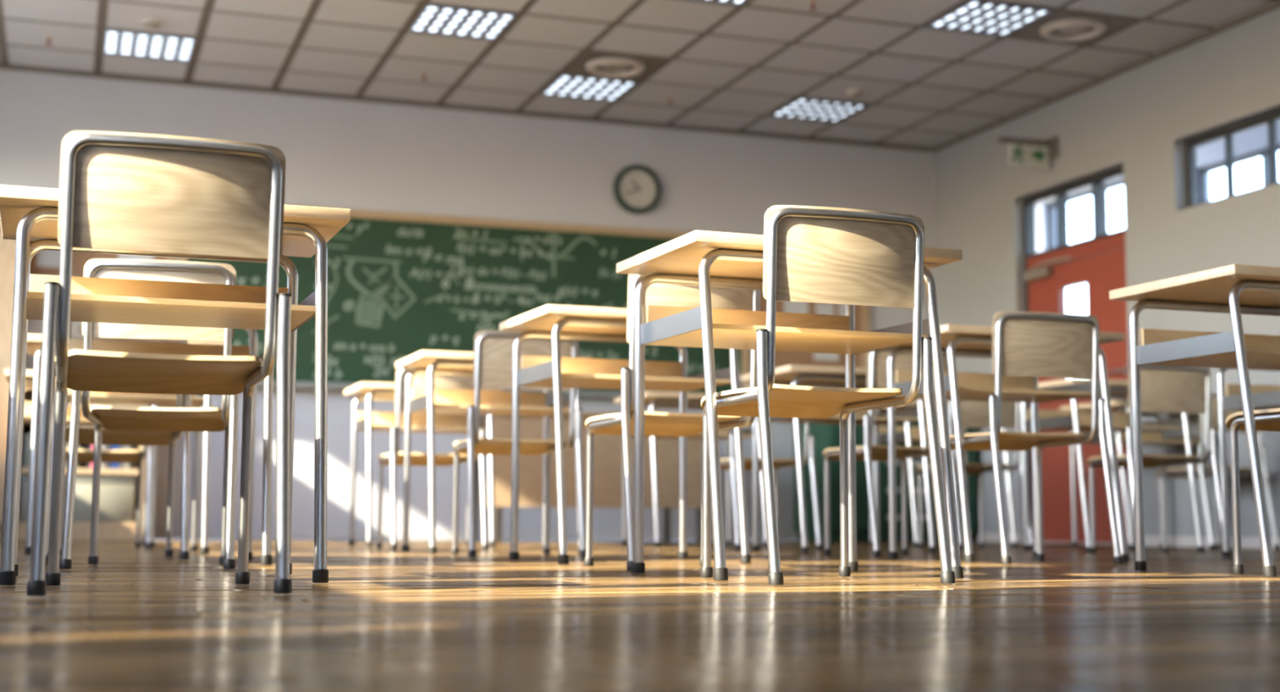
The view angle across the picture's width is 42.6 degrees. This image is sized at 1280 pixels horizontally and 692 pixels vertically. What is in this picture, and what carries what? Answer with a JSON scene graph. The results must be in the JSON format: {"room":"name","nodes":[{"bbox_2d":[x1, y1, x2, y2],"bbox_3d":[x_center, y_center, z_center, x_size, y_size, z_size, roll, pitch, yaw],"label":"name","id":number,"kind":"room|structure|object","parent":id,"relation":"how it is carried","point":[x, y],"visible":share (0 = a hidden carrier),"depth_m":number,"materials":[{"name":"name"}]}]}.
{"room":"classroom","nodes":[
{"label":"classroom","id":0,"kind":"room"},
{"bbox_2d":[0,69,936,531],"bbox_3d":[-1.248,-0.336,10.578,7.365,3.150,0.150,2,-6,-19],"label":"wall","id":1,"kind":"structure","parent":0,"point":[338,153],"depth_m":10.51,"materials":[{"name":"paint"}]},
{"bbox_2d":[29,240,175,276],"bbox_3d":[-3.247,-0.565,9.804,0.905,0.420,0.023,2,-6,-19],"label":"cork board","id":2,"kind":"object","parent":1,"relation":"attached to","point":[79,259],"visible":0.02,"depth_m":9.76,"materials":[{"name":"brown wood"}]},
{"bbox_2d":[35,250,60,267],"bbox_3d":[-3.492,-0.566,9.709,0.140,0.200,0.011,4,-7,-19],"label":"paper sheet","id":3,"kind":"object","parent":2,"relation":"attached to","point":[51,259],"visible":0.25,"depth_m":9.71,"materials":[{"name":"white paper"}]},
{"bbox_2d":[118,254,153,259],"bbox_3d":[-3.032,-0.542,9.869,0.205,0.210,0.011,2,-6,-19],"label":"paper sheet","id":4,"kind":"object","parent":2,"relation":"attached to","point":[120,256],"visible":0.06,"depth_m":9.87,"materials":[{"name":"white paper"}]},
{"bbox_2d":[178,208,749,398],"bbox_3d":[-1.017,-0.263,10.509,3.750,1.139,0.116,2,-6,-19],"label":"blackboard","id":5,"kind":"object","parent":1,"relation":"attached to","point":[401,286],"visible":0.56,"depth_m":10.48,"materials":[{"name":"green chalkboard surface"},{"name":"pale wood frame"}]},
{"bbox_2d":[256,380,621,398],"bbox_3d":[-1.020,0.286,10.450,3.750,0.035,0.116,2,-6,-19],"label":"chalk tray","id":6,"kind":"object","parent":5,"relation":"on","point":[307,384],"depth_m":10.29,"materials":[{"name":"grey"}]},
{"bbox_2d":[0,63,934,152],"bbox_3d":[-1.189,-1.549,10.634,7.015,0.030,0.022,2,-6,-19],"label":"trim","id":7,"kind":"structure","parent":1,"relation":"attached to","point":[2,66],"depth_m":10.60,"materials":[{"name":"grey paint"}]},
{"bbox_2d":[142,529,798,540],"bbox_3d":[-1.205,1.194,10.346,7.015,0.060,0.012,2,-6,-19],"label":"baseboard","id":8,"kind":"structure","parent":1,"relation":"attached to","point":[158,534],"depth_m":10.33,"materials":[{"name":"grey paint"}]},
{"bbox_2d":[613,164,661,214],"bbox_3d":[-0.015,-1.050,10.980,0.332,0.332,0.049,2,-6,-19],"label":"wall clock","id":9,"kind":"object","parent":1,"relation":"attached to","point":[637,189],"visible":1,"depth_m":10.97,"materials":[{"name":"grey plastic"}]},
{"bbox_2d":[749,289,870,373],"bbox_3d":[1.175,-0.143,11.319,0.910,0.850,0.023,2,-6,-19],"label":"cork board","id":10,"kind":"object","parent":1,"relation":"attached to","point":[862,313],"visible":0.03,"depth_m":11.33,"materials":[{"name":"brown wood"}]},
{"bbox_2d":[783,301,808,313],"bbox_3d":[1.075,-0.273,11.288,0.180,0.200,0.011,3,-7,-19],"label":"paper sheet","id":11,"kind":"object","parent":10,"relation":"attached to","point":[789,307],"visible":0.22,"depth_m":11.29,"materials":[{"name":"white paper"}]},
{"bbox_2d":[815,302,834,315],"bbox_3d":[1.282,-0.229,11.356,0.140,0.150,0.011,1,-6,-19],"label":"paper sheet","id":12,"kind":"object","parent":10,"relation":"attached to","point":[820,308],"visible":0.48,"depth_m":11.36,"materials":[{"name":"white paper"}]},
{"bbox_2d":[813,352,838,360],"bbox_3d":[1.286,0.049,11.328,0.190,0.100,0.011,2,-6,-19],"label":"paper sheet","id":13,"kind":"object","parent":10,"relation":"attached to","point":[824,357],"visible":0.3,"depth_m":11.33,"materials":[{"name":"white paper"}]},
{"bbox_2d":[838,304,844,315],"bbox_3d":[1.419,-0.248,11.406,0.090,0.180,0.011,4,-7,-19],"label":"paper sheet","id":14,"kind":"object","parent":10,"relation":"attached to","point":[841,307],"visible":0.1,"depth_m":11.40,"materials":[{"name":"white paper"}]},
{"bbox_2d":[0,0,1279,147],"bbox_3d":[0.906,-2.294,4.626,7.365,0.202,13.133,2,-6,-19],"label":"ceiling","id":15,"kind":"structure","parent":0,"point":[726,66],"depth_m":9.39,"materials":[{"name":"grey tile"}]},
{"bbox_2d":[43,35,55,45],"bbox_3d":[-3.303,-1.706,9.165,0.064,0.048,0.064,2,-6,-19],"label":"sprinkler","id":16,"kind":"object","parent":15,"relation":"attached to","point":[48,37],"visible":1,"depth_m":9.16,"materials":[{"name":"grey metal"}]},
{"bbox_2d":[102,28,195,62],"bbox_3d":[-2.797,-1.719,9.344,0.485,0.044,0.485,2,-6,-19],"label":"ceiling light","id":17,"kind":"object","parent":15,"relation":"attached to","point":[162,49],"visible":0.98,"depth_m":9.33,"materials":[{"name":"white plastic"}]},
{"bbox_2d":[139,17,163,30],"bbox_3d":[-2.639,-1.737,8.859,0.120,0.045,0.120,2,-6,-19],"label":"smoke detector","id":18,"kind":"object","parent":15,"relation":"attached to","point":[148,23],"visible":1,"depth_m":8.83,"materials":[{"name":"grey plastic"}]},
{"bbox_2d":[419,71,430,80],"bbox_3d":[-1.296,-1.621,9.863,0.064,0.048,0.064,2,-6,-19],"label":"sprinkler","id":19,"kind":"object","parent":15,"relation":"attached to","point":[424,73],"visible":1,"depth_m":9.86,"materials":[{"name":"grey metal"}]},
{"bbox_2d":[408,4,516,40],"bbox_3d":[-0.963,-1.759,8.876,0.485,0.044,0.485,2,-6,-19],"label":"ceiling light","id":20,"kind":"object","parent":15,"relation":"attached to","point":[451,15],"visible":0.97,"depth_m":8.86,"materials":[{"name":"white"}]},
{"bbox_2d":[540,74,638,102],"bbox_3d":[-0.320,-1.613,10.207,0.485,0.044,0.485,2,-6,-19],"label":"ceiling light","id":21,"kind":"object","parent":15,"relation":"attached to","point":[610,91],"visible":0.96,"depth_m":10.19,"materials":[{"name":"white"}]},
{"bbox_2d":[564,50,667,79],"bbox_3d":[-0.146,-1.645,9.711,0.485,0.032,0.485,2,-6,-19],"label":"ceiling vent","id":22,"kind":"object","parent":15,"relation":"in","point":[606,64],"visible":1,"depth_m":9.67,"materials":[{"name":"grey metal"}]},
{"bbox_2d":[665,94,675,104],"bbox_3d":[0.191,-1.558,10.380,0.064,0.048,0.064,2,-6,-19],"label":"sprinkler","id":23,"kind":"object","parent":15,"relation":"attached to","point":[669,96],"visible":1,"depth_m":10.37,"materials":[{"name":"grey metal"}]},
{"bbox_2d":[688,0,748,6],"bbox_3d":[0.375,-1.820,8.235,0.485,0.044,0.485,2,-6,-19],"label":"ceiling light","id":24,"kind":"object","parent":15,"relation":"attached to","point":[732,2],"visible":1,"depth_m":8.48,"materials":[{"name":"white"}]},
{"bbox_2d":[806,0,818,11],"bbox_3d":[0.893,-1.758,8.467,0.064,0.048,0.064,2,-6,-19],"label":"sprinkler","id":25,"kind":"object","parent":15,"relation":"attached to","point":[812,2],"visible":1,"depth_m":8.46,"materials":[{"name":"grey metal"}]},
{"bbox_2d":[769,97,868,123],"bbox_3d":[1.167,-1.550,10.724,0.485,0.044,0.485,2,-6,-19],"label":"ceiling light","id":26,"kind":"object","parent":15,"relation":"attached to","point":[804,111],"visible":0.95,"depth_m":10.70,"materials":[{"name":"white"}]},
{"bbox_2d":[775,100,860,120],"bbox_3d":[1.167,-1.551,10.724,0.461,0.010,0.461,2,-6,-19],"label":"diffuser","id":27,"kind":"object","parent":26,"relation":"attached to","point":[804,111],"depth_m":10.70,"materials":[{"name":"white"}]},
{"bbox_2d":[844,88,864,98],"bbox_3d":[1.340,-1.570,10.227,0.120,0.045,0.120,2,-6,-19],"label":"smoke detector","id":28,"kind":"object","parent":15,"relation":"attached to","point":[854,93],"visible":1,"depth_m":10.19,"materials":[{"name":"grey plastic"}]},
{"bbox_2d":[925,0,1053,37],"bbox_3d":[1.862,-1.757,8.752,0.485,0.044,0.485,2,-6,-19],"label":"ceiling light","id":29,"kind":"object","parent":15,"relation":"attached to","point":[994,6],"visible":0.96,"depth_m":8.73,"materials":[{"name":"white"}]},
{"bbox_2d":[1010,9,1137,44],"bbox_3d":[2.357,-1.716,8.923,0.485,0.032,0.485,2,-6,-19],"label":"ceiling vent","id":30,"kind":"object","parent":15,"relation":"in","point":[1061,26],"visible":1,"depth_m":8.88,"materials":[{"name":"grey metal"}]},
{"bbox_2d":[0,539,1279,691],"bbox_3d":[1.431,0.794,5.712,9.515,0.100,15.733,2,-6,-19],"label":"floor","id":31,"kind":"structure","parent":0,"point":[139,619],"depth_m":2.09,"materials":[{"name":"brown wood"}]},
{"bbox_2d":[0,217,16,540],"bbox_3d":[-4.001,0.160,9.288,0.860,1.860,0.313,2,-6,-19],"label":"tall cabinet","id":32,"kind":"object","parent":31,"relation":"on","point":[7,247],"visible":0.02,"depth_m":9.32,"materials":[{"name":"brown wood"}]},
{"bbox_2d":[17,389,144,540],"bbox_3d":[-3.232,0.642,9.476,0.695,0.950,0.373,2,-6,-19],"label":"bookcase","id":33,"kind":"object","parent":31,"relation":"on","point":[81,531],"visible":0.2,"depth_m":9.35,"materials":[{"name":"brown wood"}]},
{"bbox_2d":[19,475,66,522],"bbox_3d":[-3.409,0.875,9.370,0.246,0.262,0.311,2,-6,-19],"label":"storage box","id":34,"kind":"object","parent":33,"relation":"on","point":[24,479],"visible":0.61,"depth_m":9.20,"materials":[{"name":"grey plastic"}]},
{"bbox_2d":[23,434,79,468],"bbox_3d":[-3.371,0.609,9.408,0.301,0.190,0.296,2,-6,-19],"label":"storage box","id":35,"kind":"object","parent":33,"relation":"on","point":[27,437],"visible":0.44,"depth_m":9.23,"materials":[{"name":"white plastic"}]},
{"bbox_2d":[85,444,91,468],"bbox_3d":[-3.166,0.608,9.417,0.022,0.195,0.150,2,-6,-19],"label":"book","id":36,"kind":"object","parent":33,"relation":"on","point":[88,446],"visible":0.38,"depth_m":9.35,"materials":[{"name":"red paper"}]},
{"bbox_2d":[90,444,93,468],"bbox_3d":[-3.132,0.605,9.429,0.042,0.205,0.150,2,-6,-19],"label":"book","id":37,"kind":"object","parent":33,"relation":"on","point":[92,446],"visible":0.15,"depth_m":9.35,"materials":[{"name":"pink paper"}]},
{"bbox_2d":[73,475,135,522],"bbox_3d":[-3.102,0.888,9.476,0.336,0.262,0.311,2,-6,-19],"label":"storage box","id":38,"kind":"object","parent":33,"relation":"on","point":[116,493],"visible":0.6,"depth_m":9.34,"materials":[{"name":"white plastic"}]},
{"bbox_2d":[102,444,107,468],"bbox_3d":[-3.080,0.604,9.447,0.020,0.210,0.150,2,-6,-19],"label":"book","id":39,"kind":"object","parent":33,"relation":"on","point":[104,446],"visible":0.36,"depth_m":9.38,"materials":[{"name":"grey paper"}]},
{"bbox_2d":[106,444,111,468],"bbox_3d":[-3.061,0.615,9.453,0.016,0.190,0.150,2,-6,-19],"label":"book","id":40,"kind":"object","parent":33,"relation":"on","point":[108,446],"visible":0.38,"depth_m":9.38,"materials":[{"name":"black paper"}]},
{"bbox_2d":[110,444,119,469],"bbox_3d":[-3.030,0.606,9.465,0.046,0.210,0.150,2,-6,-19],"label":"book","id":41,"kind":"object","parent":33,"relation":"on","point":[113,465],"visible":0.37,"depth_m":9.39,"materials":[{"name":"blue paper"}]},
{"bbox_2d":[119,445,125,469],"bbox_3d":[-2.991,0.613,9.478,0.030,0.200,0.150,2,-6,-19],"label":"book","id":42,"kind":"object","parent":33,"relation":"on","point":[122,465],"visible":0.38,"depth_m":9.40,"materials":[{"name":"grey paper"}]},
{"bbox_2d":[124,445,129,469],"bbox_3d":[-2.965,0.617,9.486,0.018,0.195,0.150,2,-6,-19],"label":"book","id":43,"kind":"object","parent":33,"relation":"on","point":[127,447],"visible":0.41,"depth_m":9.42,"materials":[{"name":"grey paper"}]},
{"bbox_2d":[128,445,134,469],"bbox_3d":[-2.943,0.615,9.494,0.026,0.200,0.150,2,-6,-19],"label":"book","id":44,"kind":"object","parent":33,"relation":"on","point":[131,447],"visible":0.38,"depth_m":9.42,"materials":[{"name":"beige paper"}]},
{"bbox_2d":[4,369,157,546],"bbox_3d":[-2.494,0.515,7.353,0.675,0.760,0.555,2,-6,-19],"label":"school desk","id":45,"kind":"object","parent":31,"relation":"on","point":[29,375],"visible":0.18,"depth_m":7.30,"materials":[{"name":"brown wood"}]},
{"bbox_2d":[23,416,94,425],"bbox_3d":[-2.503,0.340,7.398,0.573,0.012,0.380,2,-6,-19],"label":"shelf","id":46,"kind":"object","parent":45,"relation":"attached to","point":[27,420],"depth_m":7.31,"materials":[{"name":"brown wood"}]},
{"bbox_2d":[66,403,153,549],"bbox_3d":[-2.286,0.463,6.956,0.421,0.782,0.483,2,-6,-19],"label":"chair","id":47,"kind":"object","parent":31,"relation":"on","point":[83,455],"visible":0.29,"depth_m":6.90,"materials":[{"name":"silver metal"}]},
{"bbox_2d":[24,333,223,555],"bbox_3d":[-1.896,0.372,5.981,0.675,0.760,0.555,2,-6,-19],"label":"school desk","id":48,"kind":"object","parent":31,"relation":"on","point":[33,341],"visible":0.38,"depth_m":5.87,"materials":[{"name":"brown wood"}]},
{"bbox_2d":[67,392,204,406],"bbox_3d":[-1.904,0.197,6.026,0.573,0.012,0.380,2,-6,-19],"label":"shelf","id":49,"kind":"object","parent":48,"relation":"attached to","point":[95,398],"depth_m":5.96,"materials":[{"name":"brown wood"}]},
{"bbox_2d":[59,321,191,559],"bbox_3d":[-1.656,0.281,5.226,0.421,0.782,0.483,2,-6,-19],"label":"chair","id":50,"kind":"object","parent":31,"relation":"on","point":[86,433],"visible":0.2,"depth_m":5.24,"materials":[{"name":"silver metal"}]},
{"bbox_2d":[58,258,239,569],"bbox_3d":[-1.267,0.188,4.328,0.421,0.782,0.483,2,-6,-13],"label":"chair","id":51,"kind":"object","parent":31,"relation":"on","point":[108,417],"visible":0.79,"depth_m":4.20,"materials":[{"name":"silver metal"}]},
{"bbox_2d":[26,130,291,595],"bbox_3d":[-0.861,0.044,2.960,0.421,0.782,0.483,2,-6,-19],"label":"chair","id":52,"kind":"object","parent":31,"relation":"on","point":[123,191],"visible":1,"depth_m":2.83,"materials":[{"name":"brown wood"}]},
{"bbox_2d":[44,328,273,565],"bbox_3d":[-1.387,0.238,4.702,0.675,0.760,0.555,2,-6,-19],"label":"school desk","id":53,"kind":"object","parent":31,"relation":"on","point":[155,348],"visible":0.2,"depth_m":4.87,"materials":[{"name":"brown wood"}]},
{"bbox_2d":[0,184,351,585],"bbox_3d":[-0.993,0.105,3.432,0.675,0.760,0.555,3,-6,-20],"label":"school desk","id":54,"kind":"object","parent":31,"relation":"on","point":[27,214],"visible":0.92,"depth_m":3.37,"materials":[{"name":"brown wood"}]},
{"bbox_2d":[26,291,315,330],"bbox_3d":[-1.002,-0.070,3.477,0.573,0.012,0.380,3,-6,-20],"label":"shelf","id":55,"kind":"object","parent":54,"relation":"attached to","point":[83,308],"depth_m":3.42,"materials":[{"name":"brown wood"}]},
{"bbox_2d":[344,382,502,546],"bbox_3d":[-1.051,0.581,7.901,0.675,0.760,0.555,2,-6,-19],"label":"school desk","id":56,"kind":"object","parent":31,"relation":"on","point":[367,421],"visible":0.58,"depth_m":7.96,"materials":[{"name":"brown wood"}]},
{"bbox_2d":[356,425,487,434],"bbox_3d":[-1.059,0.406,7.946,0.573,0.012,0.380,2,-6,-19],"label":"shelf","id":57,"kind":"object","parent":56,"relation":"attached to","point":[450,429],"depth_m":7.88,"materials":[{"name":"brown wood"}]},
{"bbox_2d":[376,368,488,550],"bbox_3d":[-0.918,0.490,7.148,0.421,0.782,0.483,3,-6,-20],"label":"chair","id":58,"kind":"object","parent":31,"relation":"on","point":[395,458],"visible":0.44,"depth_m":7.01,"materials":[{"name":"silver metal"}]},
{"bbox_2d":[395,350,592,554],"bbox_3d":[-0.582,0.430,6.462,0.675,0.760,0.555,2,-6,-19],"label":"school desk","id":59,"kind":"object","parent":31,"relation":"on","point":[430,401],"visible":0.56,"depth_m":6.55,"materials":[{"name":"brown wood"}]},
{"bbox_2d":[410,404,569,416],"bbox_3d":[-0.590,0.255,6.506,0.573,0.012,0.380,2,-6,-19],"label":"shelf","id":60,"kind":"object","parent":59,"relation":"attached to","point":[415,408],"depth_m":6.43,"materials":[{"name":"brown wood"}]},
{"bbox_2d":[451,330,586,557],"bbox_3d":[-0.448,0.357,5.872,0.421,0.782,0.483,2,-6,-18],"label":"chair","id":61,"kind":"object","parent":31,"relation":"on","point":[493,351],"visible":0.83,"depth_m":5.73,"materials":[{"name":"silver metal"}]},
{"bbox_2d":[474,411,701,542],"bbox_3d":[-0.312,0.780,9.648,1.430,0.741,0.730,2,-6,-19],"label":"desk","id":62,"kind":"object","parent":31,"relation":"on","point":[607,449],"visible":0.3,"depth_m":9.33,"materials":[{"name":"brown wood"}]},
{"bbox_2d":[499,304,751,564],"bbox_3d":[-0.043,0.291,5.136,0.675,0.760,0.555,3,-7,-21],"label":"school desk","id":63,"kind":"object","parent":31,"relation":"on","point":[554,322],"visible":0.73,"depth_m":5.18,"materials":[{"name":"brown wood"}]},
{"bbox_2d":[520,373,730,391],"bbox_3d":[-0.052,0.116,5.181,0.573,0.012,0.380,3,-7,-21],"label":"shelf","id":64,"kind":"object","parent":63,"relation":"attached to","point":[530,380],"depth_m":5.11,"materials":[{"name":"brown wood"}]},
{"bbox_2d":[584,274,768,571],"bbox_3d":[0.089,0.207,4.443,0.421,0.782,0.483,3,-6,-20],"label":"chair","id":65,"kind":"object","parent":31,"relation":"on","point":[655,424],"visible":0.42,"depth_m":4.34,"materials":[{"name":"silver metal"}]},
{"bbox_2d":[614,391,767,546],"bbox_3d":[0.275,0.637,8.359,0.675,0.760,0.555,2,-6,-19],"label":"school desk","id":66,"kind":"object","parent":31,"relation":"on","point":[652,400],"visible":0.39,"depth_m":8.27,"materials":[{"name":"brown wood"}]},
{"bbox_2d":[631,433,752,439],"bbox_3d":[0.267,0.462,8.404,0.573,0.012,0.380,2,-6,-19],"label":"shelf","id":67,"kind":"object","parent":66,"relation":"attached to","point":[722,436],"depth_m":8.38,"materials":[{"name":"brown wood"}]},
{"bbox_2d":[720,374,822,550],"bbox_3d":[0.545,0.538,7.520,0.421,0.782,0.483,2,-6,-19],"label":"chair","id":68,"kind":"object","parent":31,"relation":"on","point":[726,464],"visible":0.33,"depth_m":7.39,"materials":[{"name":"silver metal"}]},
{"bbox_2d":[616,230,963,580],"bbox_3d":[0.353,0.160,3.887,0.675,0.760,0.555,3,-7,-21],"label":"school desk","id":69,"kind":"object","parent":31,"relation":"on","point":[705,260],"visible":0.75,"depth_m":3.86,"materials":[{"name":"brown wood"}]},
{"bbox_2d":[644,323,928,354],"bbox_3d":[0.344,-0.015,3.932,0.573,0.012,0.380,3,-7,-21],"label":"shelf","id":70,"kind":"object","parent":69,"relation":"attached to","point":[730,336],"depth_m":3.87,"materials":[{"name":"brown wood"}]},
{"bbox_2d":[700,204,955,585],"bbox_3d":[0.379,0.117,3.584,0.421,0.782,0.483,3,-6,-20],"label":"chair","id":71,"kind":"object","parent":31,"relation":"on","point":[824,255],"visible":0.98,"depth_m":3.46,"materials":[{"name":"silver metal"}]},
{"bbox_2d":[742,364,937,553],"bbox_3d":[0.851,0.491,6.959,0.675,0.760,0.555,2,-6,-19],"label":"school desk","id":72,"kind":"object","parent":31,"relation":"on","point":[791,375],"visible":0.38,"depth_m":6.87,"materials":[{"name":"brown wood"}]},
{"bbox_2d":[770,415,918,425],"bbox_3d":[0.843,0.316,7.004,0.573,0.012,0.380,2,-6,-19],"label":"shelf","id":73,"kind":"object","parent":72,"relation":"attached to","point":[882,420],"depth_m":6.95,"materials":[{"name":"brown wood"}]},
{"bbox_2d":[793,400,977,542],"bbox_3d":[1.654,0.826,11.052,1.075,0.970,0.611,2,-6,-19],"label":"base cabinet","id":74,"kind":"object","parent":31,"relation":"on","point":[826,436],"visible":0.3,"depth_m":10.75,"materials":[{"name":"green paint"}]},
{"bbox_2d":[822,347,960,557],"bbox_3d":[0.957,0.405,6.254,0.421,0.782,0.483,3,-7,-22],"label":"chair","id":75,"kind":"object","parent":31,"relation":"on","point":[877,361],"visible":0.49,"depth_m":6.11,"materials":[{"name":"silver metal"}]},
{"bbox_2d":[869,400,1017,546],"bbox_3d":[1.615,0.694,8.825,0.675,0.760,0.555,2,-6,-19],"label":"school desk","id":76,"kind":"object","parent":31,"relation":"on","point":[907,434],"visible":0.3,"depth_m":8.67,"materials":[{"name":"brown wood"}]},
{"bbox_2d":[878,438,939,444],"bbox_3d":[1.607,0.519,8.870,0.573,0.012,0.380,2,-6,-19],"label":"shelf","id":77,"kind":"object","parent":76,"relation":"attached to","point":[881,441],"depth_m":8.79,"materials":[{"name":"brown wood"}]},
{"bbox_2d":[916,400,1034,549],"bbox_3d":[1.623,0.601,8.053,0.421,0.782,0.483,2,-6,-19],"label":"chair","id":78,"kind":"object","parent":31,"relation":"on","point":[974,414],"visible":0.52,"depth_m":7.96,"materials":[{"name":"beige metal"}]},
{"bbox_2d":[887,324,1128,562],"bbox_3d":[1.225,0.343,5.557,0.675,0.760,0.555,3,-6,-20],"label":"school desk","id":79,"kind":"object","parent":31,"relation":"on","point":[957,340],"visible":0.59,"depth_m":5.52,"materials":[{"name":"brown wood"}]},
{"bbox_2d":[915,386,1100,403],"bbox_3d":[1.216,0.168,5.602,0.573,0.012,0.380,3,-6,-20],"label":"shelf","id":80,"kind":"object","parent":79,"relation":"attached to","point":[966,393],"depth_m":5.52,"materials":[{"name":"brown wood"}]},
{"bbox_2d":[949,311,1124,564],"bbox_3d":[1.231,0.302,5.279,0.421,0.782,0.483,2,-6,-17],"label":"chair","id":81,"kind":"object","parent":31,"relation":"on","point":[1025,344],"visible":0.92,"depth_m":5.14,"materials":[{"name":"silver metal"}]},
{"bbox_2d":[1021,377,1204,552],"bbox_3d":[2.139,0.554,7.490,0.675,0.760,0.555,2,-6,-19],"label":"school desk","id":82,"kind":"object","parent":31,"relation":"on","point":[1075,420],"visible":0.45,"depth_m":7.45,"materials":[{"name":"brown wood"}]},
{"bbox_2d":[1026,423,1182,433],"bbox_3d":[2.131,0.379,7.535,0.573,0.012,0.380,2,-6,-19],"label":"shelf","id":83,"kind":"object","parent":82,"relation":"attached to","point":[1121,428],"depth_m":7.47,"materials":[{"name":"brown wood"}]},
{"bbox_2d":[1059,400,1222,548],"bbox_3d":[2.698,0.693,8.760,0.675,0.760,0.555,2,-6,-19],"label":"school desk","id":84,"kind":"object","parent":31,"relation":"on","point":[1149,438],"visible":0.39,"depth_m":8.84,"materials":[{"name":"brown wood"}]},
{"bbox_2d":[1086,439,1201,446],"bbox_3d":[2.690,0.518,8.805,0.573,0.012,0.380,2,-6,-19],"label":"shelf","id":85,"kind":"object","parent":84,"relation":"attached to","point":[1162,442],"depth_m":8.71,"materials":[{"name":"brown wood"}]},
{"bbox_2d":[1087,364,1231,552],"bbox_3d":[2.153,0.481,6.904,0.421,0.782,0.483,2,-6,-14],"label":"chair","id":86,"kind":"object","parent":31,"relation":"on","point":[1163,388],"visible":0.73,"depth_m":6.79,"materials":[{"name":"silver metal"}]},
{"bbox_2d":[1109,263,1279,577],"bbox_3d":[1.695,0.213,4.310,0.675,0.760,0.555,2,-6,-20],"label":"school desk","id":87,"kind":"object","parent":31,"relation":"on","point":[1235,290],"visible":1,"depth_m":4.33,"materials":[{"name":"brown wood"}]},
{"bbox_2d":[1142,346,1279,370],"bbox_3d":[1.687,0.037,4.355,0.573,0.012,0.380,2,-6,-20],"label":"shelf","id":88,"kind":"object","parent":87,"relation":"attached to","point":[1258,358],"depth_m":4.30,"materials":[{"name":"brown wood"}]},
{"bbox_2d":[1156,392,1279,550],"bbox_3d":[2.921,0.641,8.368,0.421,0.782,0.483,2,-6,-19],"label":"chair","id":89,"kind":"object","parent":31,"relation":"on","point":[1202,472],"visible":0.48,"depth_m":8.22,"materials":[{"name":"silver metal"}]},
{"bbox_2d":[1217,368,1279,558],"bbox_3d":[2.542,0.401,6.036,0.675,0.760,0.555,2,-6,-19],"label":"school desk","id":90,"kind":"object","parent":31,"relation":"on","point":[1264,397],"visible":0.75,"depth_m":6.14,"materials":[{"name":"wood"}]},
{"bbox_2d":[1230,404,1279,410],"bbox_3d":[2.534,0.226,6.081,0.573,0.012,0.380,2,-6,-19],"label":"shelf","id":91,"kind":"object","parent":90,"relation":"attached to","point":[1239,407],"depth_m":6.07,"materials":[{"name":"brown wood"}]},
{"bbox_2d":[1225,408,1279,573],"bbox_3d":[1.739,0.175,4.058,0.421,0.782,0.483,2,-6,-19],"label":"chair","id":92,"kind":"object","parent":31,"relation":"on","point":[1266,420],"visible":0.9,"depth_m":4.15,"materials":[{"name":"silver metal"}]},
{"bbox_2d":[934,8,1279,542],"bbox_3d":[4.304,-0.830,5.670,0.150,3.150,12.833,2,-6,-19],"label":"wall","id":93,"kind":"structure","parent":0,"point":[1141,119],"depth_m":9.37,"materials":[{"name":"paint"}]},
{"bbox_2d":[997,135,1058,168],"bbox_3d":[2.427,-1.224,10.274,0.399,0.200,0.100,2,-6,-19],"label":"exit sign","id":94,"kind":"object","parent":93,"relation":"attached to","point":[1021,152],"visible":1,"depth_m":10.27,"materials":[{"name":"grey plastic"}]},
{"bbox_2d":[1022,165,1125,535],"bbox_3d":[2.736,0.093,10.123,0.070,2.242,1.170,2,-6,-19],"label":"trim","id":95,"kind":"structure","parent":93,"relation":"attached to","point":[1101,242],"depth_m":10.36,"materials":[{"name":"grey metal"}]},
{"bbox_2d":[1028,247,1128,545],"bbox_3d":[2.708,0.334,10.084,0.150,1.755,1.103,2,-6,-19],"label":"door","id":96,"kind":"structure","parent":93,"relation":"in","point":[1104,273],"depth_m":10.05,"materials":[{"name":"red paint"}]},
{"bbox_2d":[1022,256,1071,281],"bbox_3d":[2.560,-0.491,10.429,0.117,0.098,0.474,2,-6,-19],"label":"door closer","id":97,"kind":"object","parent":96,"relation":"attached to","point":[1033,274],"depth_m":10.45,"materials":[{"name":"grey metal"}]},
{"bbox_2d":[933,0,1279,151],"bbox_3d":[4.233,-2.041,5.760,0.022,0.030,12.811,2,-6,-19],"label":"trim","id":98,"kind":"structure","parent":93,"relation":"attached to","point":[1276,5],"depth_m":9.69,"materials":[{"name":"grey"}]},
{"bbox_2d":[971,533,1279,549],"bbox_3d":[4.221,0.703,5.474,0.012,0.060,12.821,2,-6,-19],"label":"baseboard","id":99,"kind":"structure","parent":93,"relation":"attached to","point":[1149,540],"depth_m":9.02,"materials":[{"name":"grey paint"}]},
{"bbox_2d":[1186,110,1279,208],"bbox_3d":[3.374,-1.035,8.436,0.035,0.405,1.700,2,-6,-19],"label":"window","id":100,"kind":"structure","parent":93,"relation":"in","point":[1271,119],"depth_m":8.90,"materials":[{"name":"grey metal"}]},
{"bbox_2d":[1035,120,1279,252],"bbox_3d":[4.789,-0.418,9.509,0.150,3.150,10.600,2,-6,-19],"label":"wall","id":101,"kind":"structure","parent":0,"point":[1255,140],"depth_m":11.57,"materials":[{"name":"grey paint"}]},
{"bbox_2d":[1047,179,1124,248],"bbox_3d":[3.638,-0.280,12.786,0.040,1.960,1.500,2,-6,-19],"label":"window","id":102,"kind":"structure","parent":101,"relation":"in","point":[1051,206],"depth_m":13.22,"materials":[{"name":"white glass"}]},
{"bbox_2d":[1198,144,1279,203],"bbox_3d":[4.917,-0.611,9.149,0.040,1.860,5.400,2,-6,-19],"label":"window","id":103,"kind":"structure","parent":101,"relation":"in","point":[1263,153],"depth_m":11.38,"materials":[{"name":"white glass"}]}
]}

